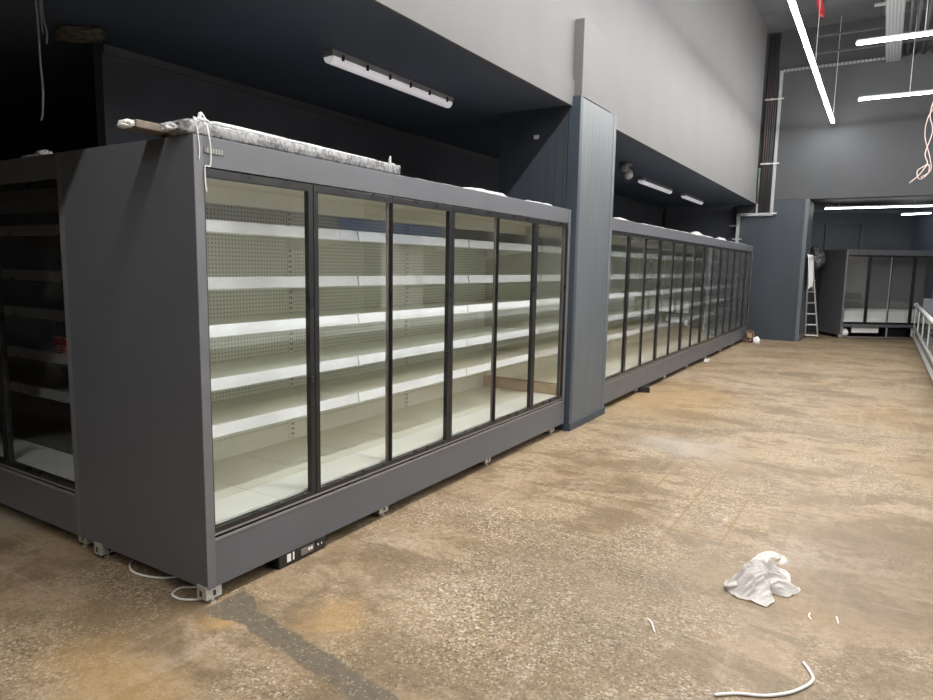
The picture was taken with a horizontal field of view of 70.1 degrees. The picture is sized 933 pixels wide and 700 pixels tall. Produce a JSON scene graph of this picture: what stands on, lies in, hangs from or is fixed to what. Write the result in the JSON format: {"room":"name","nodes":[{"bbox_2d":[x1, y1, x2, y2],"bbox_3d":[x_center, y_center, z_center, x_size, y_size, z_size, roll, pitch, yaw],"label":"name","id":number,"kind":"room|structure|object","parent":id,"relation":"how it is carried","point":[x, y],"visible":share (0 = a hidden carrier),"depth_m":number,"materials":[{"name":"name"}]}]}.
{"room":"supermarket","nodes":[
{"label":"supermarket","id":0,"kind":"room"},
{"bbox_2d":[93,43,662,226],"bbox_3d":[1.053,-1.261,10.421,0.100,2.985,13.565,6,9,32],"label":"wall","id":1,"kind":"structure","parent":0,"point":[124,88],"depth_m":5.65,"materials":[{"name":"paint"}]},
{"bbox_2d":[101,43,663,209],"bbox_3d":[1.134,-2.704,10.202,0.030,0.055,13.565,6,9,32],"label":"trim","id":2,"kind":"structure","parent":1,"relation":"attached to","point":[108,49],"depth_m":5.76,"materials":[{"name":"metal"}]},
{"bbox_2d":[0,0,756,207],"bbox_3d":[-3.511,-2.496,7.277,8.940,0.100,23.450,6,9,32],"label":"ceiling","id":3,"kind":"structure","parent":0,"point":[273,46],"depth_m":5.01,"materials":[{"name":"paint"}]},
{"bbox_2d":[34,0,43,120],"bbox_3d":[-2.418,-1.644,3.772,0.051,0.663,0.022,6,9,32],"label":"hanging cable","id":4,"kind":"object","parent":3,"relation":"hanging from","point":[36,8],"visible":1,"depth_m":3.77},
{"bbox_2d":[39,0,47,43],"bbox_3d":[-2.357,-1.837,3.705,0.069,0.261,0.010,6,9,32],"label":"cable","id":5,"kind":"object","parent":3,"relation":"hanging from","point":[41,3],"visible":1,"depth_m":3.70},
{"bbox_2d":[55,25,105,43],"bbox_3d":[-2.454,-2.001,4.220,0.385,0.095,0.236,6,9,32],"label":"insulation","id":6,"kind":"object","parent":3,"relation":"hanging from","point":[78,34],"visible":1,"depth_m":4.17},
{"bbox_2d":[323,49,452,107],"bbox_3d":[-0.548,-2.077,5.164,0.106,0.090,1.500,6,9,32],"label":"light","id":7,"kind":"object","parent":3,"relation":"attached to","point":[334,57],"visible":1,"depth_m":4.99,"materials":[{"name":"white"}]},
{"bbox_2d":[619,162,632,179],"bbox_3d":[2.224,-2.491,9.259,0.150,0.221,0.292,6,9,32],"label":"spot lamp","id":8,"kind":"object","parent":3,"relation":"attached to","point":[627,174],"visible":1,"depth_m":9.25,"materials":[{"name":"metal"}]},
{"bbox_2d":[638,178,672,193],"bbox_3d":[3.255,-2.809,11.418,0.100,0.090,1.750,6,9,32],"label":"light","id":9,"kind":"object","parent":3,"relation":"attached to","point":[644,181],"visible":1,"depth_m":11.23,"materials":[{"name":"white"}]},
{"bbox_2d":[681,193,703,204],"bbox_3d":[4.572,-3.044,13.441,0.100,0.090,1.500,6,9,32],"label":"light","id":10,"kind":"object","parent":3,"relation":"attached to","point":[683,195],"visible":1,"depth_m":13.24,"materials":[{"name":"white"}]},
{"bbox_2d":[756,168,760,201],"bbox_3d":[6.383,-3.603,14.553,0.041,0.730,0.041,-4,9,-35],"label":"pipe","id":11,"kind":"object","parent":3,"relation":"attached to","point":[758,181],"visible":0.96,"depth_m":14.54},
{"bbox_2d":[0,332,932,699],"bbox_3d":[5.030,0.531,9.122,22.000,0.100,35.000,6,9,32],"label":"floor","id":12,"kind":"structure","parent":0,"point":[539,571],"depth_m":3.33,"materials":[{"name":"concrete"}]},
{"bbox_2d":[0,152,92,546],"bbox_3d":[-3.118,-0.124,4.588,3.122,2.060,0.863,6,9,32],"label":"display cabinet","id":13,"kind":"object","parent":12,"relation":"on","point":[39,467],"visible":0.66,"depth_m":4.16,"materials":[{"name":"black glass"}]},
{"bbox_2d":[0,437,46,456],"bbox_3d":[-2.899,0.619,4.226,0.429,0.017,0.233,6,9,32],"label":"tray","id":14,"kind":"object","parent":13,"relation":"on","point":[21,445],"depth_m":4.22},
{"bbox_2d":[3,300,49,305],"bbox_3d":[-3.724,-0.357,5.005,1.502,0.034,0.394,6,9,32],"label":"shelf","id":15,"kind":"object","parent":13,"relation":"attached to","point":[6,302],"depth_m":4.86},
{"bbox_2d":[6,334,50,344],"bbox_3d":[-3.728,-0.097,5.038,1.502,0.034,0.394,6,9,32],"label":"shelf","id":16,"kind":"object","parent":13,"relation":"attached to","point":[11,339],"depth_m":4.88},
{"bbox_2d":[8,364,53,377],"bbox_3d":[-3.733,0.134,5.068,1.502,0.034,0.394,6,9,32],"label":"shelf","id":17,"kind":"object","parent":13,"relation":"attached to","point":[14,370],"depth_m":4.90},
{"bbox_2d":[11,341,53,351],"bbox_3d":[-2.447,0.026,4.249,1.502,0.034,0.394,6,9,32],"label":"shelf","id":18,"kind":"object","parent":13,"relation":"attached to","point":[44,346],"depth_m":4.44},
{"bbox_2d":[9,373,68,392],"bbox_3d":[-2.451,0.258,4.279,1.502,0.034,0.394,6,9,32],"label":"shelf","id":19,"kind":"object","parent":13,"relation":"attached to","point":[47,382],"depth_m":4.38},
{"bbox_2d":[34,149,51,155],"bbox_3d":[-2.197,-1.023,3.464,0.086,0.041,0.096,6,9,32],"label":"plastic film","id":20,"kind":"object","parent":13,"relation":"on","point":[39,152],"visible":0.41,"depth_m":3.44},
{"bbox_2d":[21,305,64,310],"bbox_3d":[-2.443,-0.233,4.216,1.502,0.034,0.394,6,9,32],"label":"shelf","id":21,"kind":"object","parent":13,"relation":"attached to","point":[26,307],"depth_m":4.41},
{"bbox_2d":[14,448,73,470],"bbox_3d":[-2.532,0.654,4.000,0.429,0.017,0.233,6,9,32],"label":"tray","id":22,"kind":"object","parent":13,"relation":"on","point":[41,459],"depth_m":3.98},
{"bbox_2d":[43,462,74,480],"bbox_3d":[-2.166,0.690,3.774,0.429,0.017,0.233,6,9,32],"label":"tray","id":23,"kind":"object","parent":13,"relation":"on","point":[65,470],"depth_m":3.76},
{"bbox_2d":[53,334,65,353],"bbox_3d":[-2.489,-0.030,4.100,0.098,0.125,0.098,6,9,32],"label":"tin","id":24,"kind":"object","parent":13,"relation":"on","point":[58,341],"visible":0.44,"depth_m":4.06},
{"bbox_2d":[62,336,66,353],"bbox_3d":[-2.400,-0.022,4.045,0.098,0.125,0.098,6,9,32],"label":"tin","id":25,"kind":"object","parent":13,"relation":"on","point":[63,337],"visible":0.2,"depth_m":4.00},
{"bbox_2d":[129,559,176,578],"bbox_3d":[-1.568,1.095,3.348,0.460,0.010,0.190,6,9,36],"label":"cable loop","id":26,"kind":"object","parent":12,"relation":"on","point":[132,560],"visible":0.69,"depth_m":3.25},
{"bbox_2d":[171,586,201,600],"bbox_3d":[-1.264,1.132,3.099,0.214,0.010,0.140,0,7,-10],"label":"cable loop","id":27,"kind":"object","parent":12,"relation":"on","point":[182,587],"visible":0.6,"depth_m":3.06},
{"bbox_2d":[264,536,324,569],"bbox_3d":[-0.938,1.052,3.538,0.205,0.069,0.330,6,9,32],"label":"control box","id":28,"kind":"object","parent":12,"relation":"on","point":[318,544],"visible":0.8,"depth_m":3.46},
{"bbox_2d":[60,134,570,602],"bbox_3d":[-0.542,-0.103,4.787,1.034,2.060,3.938,6,9,32],"label":"display cabinet","id":29,"kind":"object","parent":12,"relation":"on","point":[271,359],"depth_m":3.76,"materials":[{"name":"metal"}]},
{"bbox_2d":[117,119,172,137],"bbox_3d":[-1.165,-0.968,3.096,0.124,0.050,0.917,6,9,32],"label":"plank","id":30,"kind":"object","parent":29,"relation":"on","point":[135,125],"visible":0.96,"depth_m":2.75,"materials":[{"name":"white wood"}]},
{"bbox_2d":[192,116,211,191],"bbox_3d":[-1.127,-0.831,2.817,0.104,0.323,0.036,6,9,32],"label":"string","id":31,"kind":"object","parent":29,"relation":"hanging from","point":[192,116],"visible":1,"depth_m":2.79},
{"bbox_2d":[215,490,278,524],"bbox_3d":[-1.161,0.773,3.258,0.233,0.017,0.424,6,9,32],"label":"tray","id":32,"kind":"object","parent":29,"relation":"on","point":[229,507],"depth_m":3.30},
{"bbox_2d":[206,233,304,238],"bbox_3d":[-1.251,-0.648,3.656,0.564,0.034,1.270,6,9,32],"label":"shelf","id":33,"kind":"object","parent":29,"relation":"attached to","point":[208,235],"depth_m":3.90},
{"bbox_2d":[209,313,325,324],"bbox_3d":[-1.260,-0.149,3.720,0.564,0.034,1.270,6,9,32],"label":"shelf","id":34,"kind":"object","parent":29,"relation":"attached to","point":[214,318],"depth_m":3.86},
{"bbox_2d":[210,352,338,378],"bbox_3d":[-1.265,0.111,3.753,0.564,0.034,1.270,6,9,32],"label":"shelf","id":35,"kind":"object","parent":29,"relation":"attached to","point":[253,365],"depth_m":3.87,"materials":[{"name":"metal"}]},
{"bbox_2d":[212,387,343,424],"bbox_3d":[-1.269,0.342,3.783,0.564,0.034,1.270,6,9,32],"label":"shelf","id":36,"kind":"object","parent":29,"relation":"attached to","point":[262,405],"depth_m":3.90,"materials":[{"name":"metal"}]},
{"bbox_2d":[160,112,400,174],"bbox_3d":[-0.833,-1.024,3.353,0.163,0.116,1.503,6,9,32],"label":"pack","id":37,"kind":"object","parent":29,"relation":"on","point":[218,130],"visible":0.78,"depth_m":3.09},
{"bbox_2d":[249,470,336,500],"bbox_3d":[-0.935,0.732,3.617,0.233,0.017,0.424,6,9,32],"label":"tray","id":38,"kind":"object","parent":29,"relation":"on","point":[290,485],"depth_m":3.57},
{"bbox_2d":[321,453,384,478],"bbox_3d":[-0.710,0.690,3.977,0.233,0.017,0.424,6,9,32],"label":"tray","id":39,"kind":"object","parent":29,"relation":"on","point":[346,465],"depth_m":3.97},
{"bbox_2d":[297,305,435,315],"bbox_3d":[-0.584,-0.275,4.798,0.564,0.034,1.270,6,9,32],"label":"shelf","id":40,"kind":"object","parent":29,"relation":"attached to","point":[360,310],"depth_m":4.69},
{"bbox_2d":[293,364,443,394],"bbox_3d":[-0.593,0.216,4.861,0.564,0.034,1.270,6,9,32],"label":"shelf","id":41,"kind":"object","parent":29,"relation":"attached to","point":[368,380],"depth_m":4.76,"materials":[{"name":"metal"}]},
{"bbox_2d":[294,337,443,357],"bbox_3d":[-0.588,-0.015,4.831,0.564,0.034,1.270,6,9,32],"label":"shelf","id":42,"kind":"object","parent":29,"relation":"attached to","point":[368,347],"depth_m":4.73,"materials":[{"name":"metal"}]},
{"bbox_2d":[348,241,408,244],"bbox_3d":[-0.575,-0.774,4.734,0.564,0.034,1.270,6,9,32],"label":"shelf","id":43,"kind":"object","parent":29,"relation":"attached to","point":[349,242],"depth_m":4.84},
{"bbox_2d":[357,439,425,458],"bbox_3d":[-0.484,0.648,4.337,0.233,0.017,0.424,6,9,32],"label":"tray","id":44,"kind":"object","parent":29,"relation":"on","point":[400,447],"depth_m":4.33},
{"bbox_2d":[398,426,459,444],"bbox_3d":[-0.258,0.606,4.696,0.233,0.017,0.424,6,9,32],"label":"tray","id":45,"kind":"object","parent":29,"relation":"on","point":[432,434],"depth_m":4.66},
{"bbox_2d":[434,416,488,431],"bbox_3d":[-0.033,0.564,5.056,0.233,0.017,0.424,6,9,32],"label":"tray","id":46,"kind":"object","parent":29,"relation":"on","point":[461,423],"depth_m":5.05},
{"bbox_2d":[414,300,512,306],"bbox_3d":[0.092,-0.400,5.875,0.564,0.034,1.270,6,9,32],"label":"shelf","id":47,"kind":"object","parent":29,"relation":"attached to","point":[433,303],"depth_m":5.73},
{"bbox_2d":[408,326,522,339],"bbox_3d":[0.088,-0.141,5.909,0.564,0.034,1.270,6,9,32],"label":"shelf","id":48,"kind":"object","parent":29,"relation":"attached to","point":[459,332],"depth_m":5.83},
{"bbox_2d":[408,349,527,369],"bbox_3d":[0.084,0.090,5.938,0.564,0.034,1.270,6,9,32],"label":"shelf","id":49,"kind":"object","parent":29,"relation":"attached to","point":[468,359],"depth_m":5.88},
{"bbox_2d":[463,187,506,196],"bbox_3d":[0.129,-1.154,4.824,0.087,0.032,0.600,6,9,32],"label":"plastic film","id":50,"kind":"object","parent":29,"relation":"on","point":[471,188],"visible":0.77,"depth_m":4.80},
{"bbox_2d":[466,407,514,420],"bbox_3d":[0.193,0.522,5.415,0.233,0.017,0.424,6,9,32],"label":"tray","id":51,"kind":"object","parent":29,"relation":"on","point":[484,413],"depth_m":5.40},
{"bbox_2d":[495,399,537,411],"bbox_3d":[0.419,0.480,5.775,0.233,0.017,0.424,6,9,32],"label":"tray","id":52,"kind":"object","parent":29,"relation":"on","point":[515,405],"depth_m":5.76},
{"bbox_2d":[515,393,556,402],"bbox_3d":[0.645,0.438,6.135,0.233,0.017,0.424,6,9,32],"label":"tray","id":53,"kind":"object","parent":29,"relation":"on","point":[538,397],"depth_m":6.09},
{"bbox_2d":[639,384,649,392],"bbox_3d":[2.260,0.482,8.448,0.125,0.068,0.280,3,7,12],"label":"control box","id":54,"kind":"object","parent":12,"relation":"on","point":[646,389],"visible":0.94,"depth_m":8.32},
{"bbox_2d":[604,218,752,403],"bbox_3d":[3.409,-0.838,11.084,1.033,2.060,8.938,6,9,32],"label":"display cabinet","id":55,"kind":"object","parent":12,"relation":"on","point":[677,299],"visible":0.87,"depth_m":10.26,"materials":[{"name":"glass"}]},
{"bbox_2d":[606,367,625,373],"bbox_3d":[1.689,0.244,7.799,0.233,0.017,0.418,6,9,32],"label":"tray","id":56,"kind":"object","parent":55,"relation":"on","point":[613,370],"depth_m":7.77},
{"bbox_2d":[609,363,636,369],"bbox_3d":[1.912,0.202,8.154,0.233,0.017,0.418,6,9,32],"label":"tray","id":57,"kind":"object","parent":55,"relation":"on","point":[628,366],"depth_m":8.16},
{"bbox_2d":[607,325,639,333],"bbox_3d":[2.023,-0.270,9.030,0.564,0.034,1.254,6,9,32],"label":"shelf","id":58,"kind":"object","parent":55,"relation":"attached to","point":[612,329],"depth_m":8.97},
{"bbox_2d":[608,309,640,314],"bbox_3d":[2.028,-0.501,9.000,0.564,0.034,1.254,6,9,32],"label":"shelf","id":59,"kind":"object","parent":55,"relation":"attached to","point":[610,311],"depth_m":8.93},
{"bbox_2d":[619,289,652,291],"bbox_3d":[2.700,-0.885,10.031,0.564,0.034,1.254,6,9,32],"label":"shelf","id":60,"kind":"object","parent":55,"relation":"attached to","point":[630,290],"depth_m":10.02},
{"bbox_2d":[625,359,646,365],"bbox_3d":[2.134,0.161,8.509,0.233,0.017,0.418,6,9,32],"label":"tray","id":61,"kind":"object","parent":55,"relation":"on","point":[628,361],"depth_m":8.49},
{"bbox_2d":[616,305,662,309],"bbox_3d":[2.695,-0.625,10.064,0.564,0.034,1.254,6,9,32],"label":"shelf","id":62,"kind":"object","parent":55,"relation":"attached to","point":[630,307],"depth_m":10.00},
{"bbox_2d":[614,320,667,326],"bbox_3d":[2.691,-0.394,10.093,0.564,0.034,1.254,6,9,32],"label":"shelf","id":63,"kind":"object","parent":55,"relation":"attached to","point":[634,323],"depth_m":10.02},
{"bbox_2d":[632,356,656,361],"bbox_3d":[2.357,0.119,8.864,0.233,0.017,0.418,6,9,32],"label":"tray","id":64,"kind":"object","parent":55,"relation":"on","point":[643,358],"depth_m":8.84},
{"bbox_2d":[615,217,690,233],"bbox_3d":[2.436,-1.587,8.545,0.146,0.029,3.500,6,9,32],"label":"plastic film","id":65,"kind":"object","parent":55,"relation":"on","point":[620,218],"visible":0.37,"depth_m":7.90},
{"bbox_2d":[642,353,664,357],"bbox_3d":[2.580,0.078,9.219,0.233,0.017,0.418,6,9,32],"label":"tray","id":66,"kind":"object","parent":55,"relation":"on","point":[659,355],"depth_m":9.18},
{"bbox_2d":[650,350,672,354],"bbox_3d":[2.802,0.037,9.574,0.233,0.017,0.418,6,9,32],"label":"tray","id":67,"kind":"object","parent":55,"relation":"on","point":[665,352],"depth_m":9.52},
{"bbox_2d":[648,288,678,289],"bbox_3d":[3.368,-1.009,11.095,0.564,0.034,1.254,6,9,32],"label":"shelf","id":68,"kind":"object","parent":55,"relation":"attached to","point":[648,288],"depth_m":11.13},
{"bbox_2d":[643,315,685,320],"bbox_3d":[3.359,-0.518,11.157,0.564,0.034,1.254,6,9,32],"label":"shelf","id":69,"kind":"object","parent":55,"relation":"attached to","point":[646,317],"depth_m":11.13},
{"bbox_2d":[644,302,685,306],"bbox_3d":[3.363,-0.749,11.128,0.564,0.034,1.254,6,9,32],"label":"shelf","id":70,"kind":"object","parent":55,"relation":"attached to","point":[663,304],"depth_m":11.09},
{"bbox_2d":[659,347,677,351],"bbox_3d":[3.025,-0.005,9.928,0.233,0.017,0.418,6,9,32],"label":"tray","id":71,"kind":"object","parent":55,"relation":"on","point":[673,349],"depth_m":9.89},
{"bbox_2d":[661,312,686,316],"bbox_3d":[4.026,-0.642,12.221,0.564,0.034,1.254,6,9,32],"label":"shelf","id":72,"kind":"object","parent":55,"relation":"attached to","point":[677,314],"depth_m":12.14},
{"bbox_2d":[664,300,687,303],"bbox_3d":[4.030,-0.873,12.192,0.564,0.034,1.254,6,9,32],"label":"shelf","id":73,"kind":"object","parent":55,"relation":"attached to","point":[665,301],"depth_m":12.18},
{"bbox_2d":[669,345,683,348],"bbox_3d":[3.248,-0.046,10.283,0.233,0.017,0.418,6,9,32],"label":"tray","id":74,"kind":"object","parent":55,"relation":"on","point":[670,346],"depth_m":10.27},
{"bbox_2d":[691,231,726,240],"bbox_3d":[4.055,-1.917,11.198,0.225,0.070,2.450,6,9,32],"label":"plastic film","id":75,"kind":"object","parent":55,"relation":"on","point":[694,232],"visible":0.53,"depth_m":10.56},
{"bbox_2d":[745,329,754,342],"bbox_3d":[6.118,-0.309,14.332,0.187,0.287,0.267,6,9,32],"label":"coil","id":76,"kind":"object","parent":12,"relation":"on","point":[749,334],"visible":0.9,"depth_m":14.24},
{"bbox_2d":[724,551,799,606],"bbox_3d":[1.456,1.096,3.268,0.428,0.131,0.283,-4,9,-32],"label":"bag","id":77,"kind":"object","parent":12,"relation":"on","point":[756,581],"visible":1,"depth_m":3.21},
{"bbox_2d":[714,661,814,696],"bbox_3d":[1.143,1.254,2.480,0.486,0.012,0.118,-2,8,-25],"label":"cable","id":78,"kind":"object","parent":12,"relation":"on","point":[812,680],"depth_m":2.43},
{"bbox_2d":[804,256,818,337],"bbox_3d":[7.887,-1.182,15.180,0.304,1.888,0.840,6,9,36],"label":"step ladder","id":79,"kind":"object","parent":12,"relation":"on","point":[814,291],"visible":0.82,"depth_m":15.30,"materials":[{"name":"metal"}]},
{"bbox_2d":[806,254,813,290],"bbox_3d":[7.663,-1.718,14.834,0.104,0.805,0.766,6,9,35],"label":"cloth","id":80,"kind":"object","parent":79,"relation":"on","point":[810,259],"visible":1,"depth_m":14.74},
{"bbox_2d":[817,249,932,338],"bbox_3d":[10.335,-1.335,15.937,3.228,2.060,1.032,1,7,0],"label":"display cabinet","id":81,"kind":"object","parent":12,"relation":"on","point":[862,290],"visible":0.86,"depth_m":15.92,"materials":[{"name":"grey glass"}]},
{"bbox_2d":[810,245,824,269],"bbox_3d":[8.387,-2.205,15.944,0.381,0.626,0.191,6,9,32],"label":"bag","id":82,"kind":"object","parent":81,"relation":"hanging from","point":[819,260],"visible":0.67,"depth_m":15.88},
{"bbox_2d":[911,303,932,381],"bbox_3d":[5.935,0.272,7.462,1.011,0.866,18.050,6,9,32],"label":"railing","id":83,"kind":"object","parent":12,"relation":"on","point":[923,337],"visible":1,"depth_m":12.20,"materials":[{"name":"metal"}]},
{"bbox_2d":[921,298,932,317],"bbox_3d":[9.847,-0.851,13.738,0.720,0.399,0.350,6,9,32],"label":"box","id":84,"kind":"object","parent":83,"relation":"in","point":[927,303],"visible":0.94,"depth_m":13.73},
{"bbox_2d":[499,95,616,430],"bbox_3d":[0.898,-0.827,6.706,0.832,3.060,0.945,6,9,32],"label":"column","id":85,"kind":"structure","parent":0,"point":[560,156],"depth_m":6.29,"materials":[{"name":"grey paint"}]},
{"bbox_2d":[448,0,766,191],"bbox_3d":[0.129,-3.910,4.591,0.215,3.515,23.050,6,9,32],"label":"wall","id":86,"kind":"structure","parent":0,"point":[691,71],"depth_m":8.68,"materials":[{"name":"paint"}]},
{"bbox_2d":[369,0,755,203],"bbox_3d":[0.177,-2.160,4.735,0.032,0.232,23.000,6,9,32],"label":"trim","id":87,"kind":"structure","parent":86,"relation":"attached to","point":[443,19],"depth_m":5.06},
{"bbox_2d":[573,18,613,112],"bbox_3d":[1.196,-2.636,6.229,0.090,0.660,0.750,6,9,32],"label":"trim","id":88,"kind":"structure","parent":86,"relation":"attached to","point":[593,51],"depth_m":6.09,"materials":[{"name":"paint"}]},
{"bbox_2d":[664,206,736,241],"bbox_3d":[5.575,-1.967,15.784,1.850,3.185,0.100,6,9,32],"label":"wall","id":89,"kind":"structure","parent":0,"point":[712,221],"depth_m":15.59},
{"bbox_2d":[735,199,813,341],"bbox_3d":[6.995,-1.819,15.266,1.465,3.073,1.109,6,9,32],"label":"column","id":90,"kind":"structure","parent":0,"point":[781,242],"depth_m":14.72,"materials":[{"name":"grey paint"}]},
{"bbox_2d":[662,204,914,332],"bbox_3d":[7.967,-2.072,16.883,6.450,3.200,0.100,1,7,0],"label":"wall","id":91,"kind":"structure","parent":0,"point":[883,231],"depth_m":16.72,"materials":[{"name":"paint"}]},
{"bbox_2d":[664,208,914,212],"bbox_3d":[7.993,-3.507,16.634,6.450,0.070,0.030,1,7,0],"label":"trim","id":92,"kind":"structure","parent":91,"relation":"attached to","point":[815,210],"depth_m":16.63,"materials":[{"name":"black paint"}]},
{"bbox_2d":[823,224,828,249],"bbox_3d":[9.032,-2.601,16.748,0.060,1.120,0.035,1,7,0],"label":"trim","id":93,"kind":"structure","parent":91,"relation":"attached to","point":[826,225],"depth_m":16.70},
{"bbox_2d":[813,221,867,224],"bbox_3d":[9.262,-3.183,16.679,1.600,0.060,0.025,1,7,0],"label":"trim","id":94,"kind":"structure","parent":91,"relation":"attached to","point":[814,222],"depth_m":16.67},
{"bbox_2d":[859,225,863,248],"bbox_3d":[9.922,-2.585,16.751,0.060,1.120,0.035,1,7,0],"label":"trim","id":95,"kind":"structure","parent":91,"relation":"attached to","point":[862,226],"depth_m":16.71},
{"bbox_2d":[754,0,929,33],"bbox_3d":[5.792,-5.185,1.096,13.250,0.100,23.400,6,9,32],"label":"ceiling","id":96,"kind":"structure","parent":0,"point":[777,15],"depth_m":13.06,"materials":[{"name":"paint"}]},
{"bbox_2d":[788,0,841,122],"bbox_3d":[5.389,-5.258,10.089,0.055,2.050,7.950,6,9,32],"label":"led light","id":97,"kind":"object","parent":96,"relation":"hanging from","point":[792,3],"visible":1,"depth_m":9.74,"materials":[{"name":"metal"}]},
{"bbox_2d":[816,0,824,17],"bbox_3d":[6.107,-6.208,11.544,0.124,0.511,1.179,6,9,34],"label":"pipe","id":98,"kind":"object","parent":96,"relation":"attached to","point":[822,9],"visible":0.93,"depth_m":11.88,"materials":[{"name":"metal"}]},
{"bbox_2d":[815,0,885,37],"bbox_3d":[7.028,-6.160,12.129,1.150,0.720,0.040,6,9,32],"label":"channel","id":99,"kind":"object","parent":96,"relation":"hanging from","point":[880,26],"visible":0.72,"depth_m":12.15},
{"bbox_2d":[812,18,932,54],"bbox_3d":[7.721,-6.101,12.354,2.300,0.870,0.040,6,9,32],"label":"channel","id":100,"kind":"object","parent":96,"relation":"hanging from","point":[926,38],"visible":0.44,"depth_m":12.55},
{"bbox_2d":[885,0,905,62],"bbox_3d":[7.040,-5.482,10.926,0.260,0.060,5.350,6,9,32],"label":"cable tray","id":101,"kind":"object","parent":100,"relation":"attached to","point":[895,9],"visible":1,"depth_m":11.30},
{"bbox_2d":[905,0,915,55],"bbox_3d":[6.980,-5.495,10.386,0.068,0.068,6.380,6,9,32],"label":"ceiling pipe","id":102,"kind":"object","parent":100,"relation":"on","point":[912,4],"visible":1,"depth_m":11.33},
{"bbox_2d":[914,0,923,54],"bbox_3d":[7.082,-5.485,10.324,0.058,0.058,6.380,6,9,32],"label":"ceiling pipe","id":103,"kind":"object","parent":100,"relation":"on","point":[921,5],"visible":0.77,"depth_m":11.24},
{"bbox_2d":[921,0,932,53],"bbox_3d":[7.201,-5.473,10.251,0.068,0.068,6.380,6,9,32],"label":"ceiling pipe","id":104,"kind":"object","parent":100,"relation":"on","point":[930,11],"visible":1,"depth_m":11.33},
{"bbox_2d":[874,0,910,6],"bbox_3d":[7.566,-6.071,10.912,1.450,0.570,0.040,6,9,32],"label":"channel","id":105,"kind":"object","parent":96,"relation":"hanging from","point":[881,3],"visible":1,"depth_m":11.26,"materials":[{"name":"metal"}]},
{"bbox_2d":[857,0,932,44],"bbox_3d":[9.085,-4.717,6.369,9.100,2.050,0.055,6,9,32],"label":"led light","id":106,"kind":"object","parent":96,"relation":"hanging from","point":[925,32],"visible":1,"depth_m":8.61,"materials":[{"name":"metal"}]},
{"bbox_2d":[857,32,932,44],"bbox_3d":[9.067,-3.711,6.497,9.100,0.022,0.055,6,9,32],"label":"diffuser","id":107,"kind":"object","parent":106,"relation":"attached to","point":[911,34],"depth_m":8.65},
{"bbox_2d":[859,0,932,100],"bbox_3d":[10.832,-5.050,9.219,9.170,2.050,0.055,6,9,32],"label":"led light","id":108,"kind":"object","parent":96,"relation":"hanging from","point":[929,91],"visible":1,"depth_m":11.37,"materials":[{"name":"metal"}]},
{"bbox_2d":[859,91,932,100],"bbox_3d":[10.814,-4.045,9.348,9.170,0.022,0.055,6,9,32],"label":"diffuser","id":109,"kind":"object","parent":108,"relation":"attached to","point":[909,93],"depth_m":11.45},
{"bbox_2d":[909,103,932,182],"bbox_3d":[5.469,-3.960,7.730,0.212,3.944,0.050,6,9,32],"label":"cable","id":110,"kind":"object","parent":96,"relation":"hanging from","point":[924,166],"visible":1,"depth_m":7.91,"materials":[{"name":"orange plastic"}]},
{"bbox_2d":[756,9,932,200],"bbox_3d":[11.998,-4.548,11.275,13.260,3.525,0.200,6,9,32],"label":"wall","id":111,"kind":"structure","parent":0,"point":[873,148],"depth_m":13.70,"materials":[{"name":"paint"}]},
{"bbox_2d":[758,35,772,211],"bbox_3d":[6.511,-4.904,14.499,0.034,3.730,0.034,6,9,32],"label":"pipe","id":112,"kind":"object","parent":111,"relation":"attached to","point":[771,35],"visible":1,"depth_m":14.48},
{"bbox_2d":[760,34,774,211],"bbox_3d":[6.549,-4.901,14.475,0.034,3.730,0.034,6,9,32],"label":"pipe","id":113,"kind":"object","parent":111,"relation":"attached to","point":[774,34],"visible":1,"depth_m":14.46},
{"bbox_2d":[763,34,776,211],"bbox_3d":[6.587,-4.897,14.452,0.034,3.730,0.034,6,9,32],"label":"pipe","id":114,"kind":"object","parent":111,"relation":"attached to","point":[775,34],"visible":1,"depth_m":14.44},
{"bbox_2d":[765,34,778,211],"bbox_3d":[6.625,-4.893,14.428,0.034,3.730,0.034,6,9,32],"label":"pipe","id":115,"kind":"object","parent":111,"relation":"attached to","point":[778,34],"visible":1,"depth_m":14.42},
{"bbox_2d":[767,33,780,211],"bbox_3d":[6.659,-4.890,14.407,0.034,3.730,0.034,6,9,32],"label":"pipe","id":116,"kind":"object","parent":111,"relation":"attached to","point":[780,33],"visible":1,"depth_m":14.40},
{"bbox_2d":[729,57,884,242],"bbox_3d":[7.168,-4.009,14.176,2.800,3.900,0.105,6,9,32],"label":"pipe","id":117,"kind":"object","parent":111,"relation":"attached to","point":[771,213],"depth_m":14.37,"materials":[{"name":"metal"}]},
{"bbox_2d":[811,196,932,204],"bbox_3d":[14.220,-3.625,16.881,15.200,0.100,11.380,6,9,32],"label":"ceiling","id":118,"kind":"structure","parent":0,"point":[919,199],"depth_m":15.65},
{"bbox_2d":[825,199,932,208],"bbox_3d":[9.540,-3.388,15.444,2.140,0.170,0.060,6,9,32],"label":"led light","id":119,"kind":"object","parent":118,"relation":"hanging from","point":[900,205],"visible":1,"depth_m":15.41,"materials":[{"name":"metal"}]},
{"bbox_2d":[825,205,932,208],"bbox_3d":[9.539,-3.315,15.453,2.140,0.022,0.060,6,9,32],"label":"diffuser","id":120,"kind":"object","parent":119,"relation":"attached to","point":[864,206],"depth_m":15.46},
{"bbox_2d":[901,207,930,214],"bbox_3d":[10.729,-3.369,15.857,0.060,0.270,0.652,-2,8,-25],"label":"led light","id":121,"kind":"object","parent":118,"relation":"hanging from","point":[921,212],"visible":1,"depth_m":15.87,"materials":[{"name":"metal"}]},
{"bbox_2d":[901,213,930,214],"bbox_3d":[10.727,-3.247,15.872,0.060,0.022,0.652,-2,8,-25],"label":"diffuser","id":122,"kind":"object","parent":121,"relation":"attached to","point":[902,213],"depth_m":15.92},
{"bbox_2d":[905,207,932,334],"bbox_3d":[11.244,-1.730,14.662,0.100,3.200,4.600,1,7,0],"label":"wall","id":123,"kind":"structure","parent":0,"point":[922,233],"depth_m":16.22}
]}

